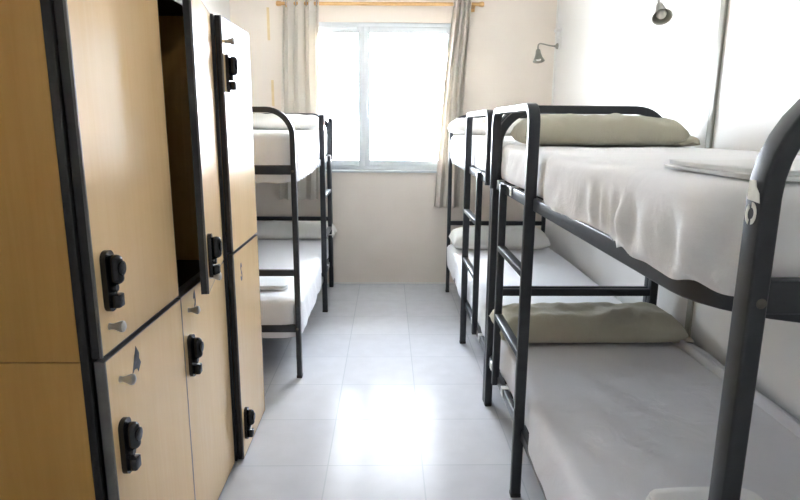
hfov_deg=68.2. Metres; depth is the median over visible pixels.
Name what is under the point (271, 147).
mattress
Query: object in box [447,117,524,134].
pillow
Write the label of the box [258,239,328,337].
mattress
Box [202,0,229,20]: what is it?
wall
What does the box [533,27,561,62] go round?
reading lamp
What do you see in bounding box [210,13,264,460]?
tall cabinet
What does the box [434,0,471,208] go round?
curtain
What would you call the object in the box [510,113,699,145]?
pillow
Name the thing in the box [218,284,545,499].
floor
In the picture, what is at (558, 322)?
pillow
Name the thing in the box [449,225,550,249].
pillow
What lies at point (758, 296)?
bunk bed
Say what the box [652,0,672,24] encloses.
reading lamp
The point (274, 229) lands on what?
pillow
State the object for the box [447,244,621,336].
mattress
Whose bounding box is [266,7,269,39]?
tape strip
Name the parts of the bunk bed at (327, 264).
frame, frame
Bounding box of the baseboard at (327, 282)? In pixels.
[327,282,454,283]
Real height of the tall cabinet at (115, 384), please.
2.030 m
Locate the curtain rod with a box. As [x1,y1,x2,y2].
[276,1,483,11]
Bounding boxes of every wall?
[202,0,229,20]
[229,0,556,281]
[545,0,799,419]
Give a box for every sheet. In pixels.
[259,276,292,289]
[646,487,762,499]
[664,159,799,181]
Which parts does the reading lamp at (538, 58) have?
lamp shade, wall plate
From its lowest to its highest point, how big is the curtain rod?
0.096 m
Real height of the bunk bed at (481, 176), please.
1.693 m
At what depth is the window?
5.67 m
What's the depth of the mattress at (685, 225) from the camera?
1.26 m
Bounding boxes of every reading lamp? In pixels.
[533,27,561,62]
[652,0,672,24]
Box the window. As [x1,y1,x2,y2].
[319,22,450,172]
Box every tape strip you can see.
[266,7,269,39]
[271,80,274,105]
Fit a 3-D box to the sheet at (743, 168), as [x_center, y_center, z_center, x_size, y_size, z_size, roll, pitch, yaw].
[0.926,-0.164,1.195,0.665,0.024,0.388,0,12,-1]
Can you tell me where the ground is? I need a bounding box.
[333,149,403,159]
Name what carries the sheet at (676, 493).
on the mattress at (603, 421)
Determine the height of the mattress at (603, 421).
0.243 m
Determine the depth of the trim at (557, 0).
5.61 m
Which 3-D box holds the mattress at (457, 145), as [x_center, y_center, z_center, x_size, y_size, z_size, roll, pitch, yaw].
[0.941,-0.724,4.371,0.936,0.224,2.284,0,12,-1]
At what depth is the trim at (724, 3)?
2.85 m
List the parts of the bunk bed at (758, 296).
frame, frame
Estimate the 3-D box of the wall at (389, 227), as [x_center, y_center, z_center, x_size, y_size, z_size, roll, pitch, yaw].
[-0.059,-1.094,5.850,3.060,2.900,0.200,0,12,-1]
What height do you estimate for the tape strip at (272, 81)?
0.240 m
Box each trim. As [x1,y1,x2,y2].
[545,0,558,230]
[685,0,728,336]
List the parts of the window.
sash, handle, sill, sash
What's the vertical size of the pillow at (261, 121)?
0.146 m
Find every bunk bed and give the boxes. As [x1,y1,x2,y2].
[252,106,333,377]
[445,107,651,401]
[483,99,799,499]
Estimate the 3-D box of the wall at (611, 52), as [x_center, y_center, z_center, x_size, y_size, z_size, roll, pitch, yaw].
[1.642,-0.353,2.386,0.200,2.900,7.350,0,12,-1]
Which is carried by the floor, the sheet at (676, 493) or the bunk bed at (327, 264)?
the bunk bed at (327, 264)
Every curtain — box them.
[279,0,318,199]
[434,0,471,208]
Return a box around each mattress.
[253,130,327,182]
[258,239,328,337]
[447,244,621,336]
[450,135,523,170]
[500,340,799,499]
[501,144,799,295]
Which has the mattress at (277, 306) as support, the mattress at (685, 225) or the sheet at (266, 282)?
the sheet at (266, 282)
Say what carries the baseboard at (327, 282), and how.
attached to the wall at (389, 227)
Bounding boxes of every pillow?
[252,113,318,129]
[256,220,336,238]
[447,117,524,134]
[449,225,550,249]
[488,302,693,342]
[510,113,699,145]
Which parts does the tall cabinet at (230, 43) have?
panel, trim, knob, panel, door, door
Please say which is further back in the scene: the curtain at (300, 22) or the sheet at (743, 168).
the curtain at (300, 22)
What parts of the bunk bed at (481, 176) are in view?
frame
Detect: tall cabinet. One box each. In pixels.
[0,0,234,499]
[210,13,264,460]
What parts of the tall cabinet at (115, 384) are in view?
panel, panel, trim, knob, door, knob, panel, door, panel, panel, knob, door, door, knob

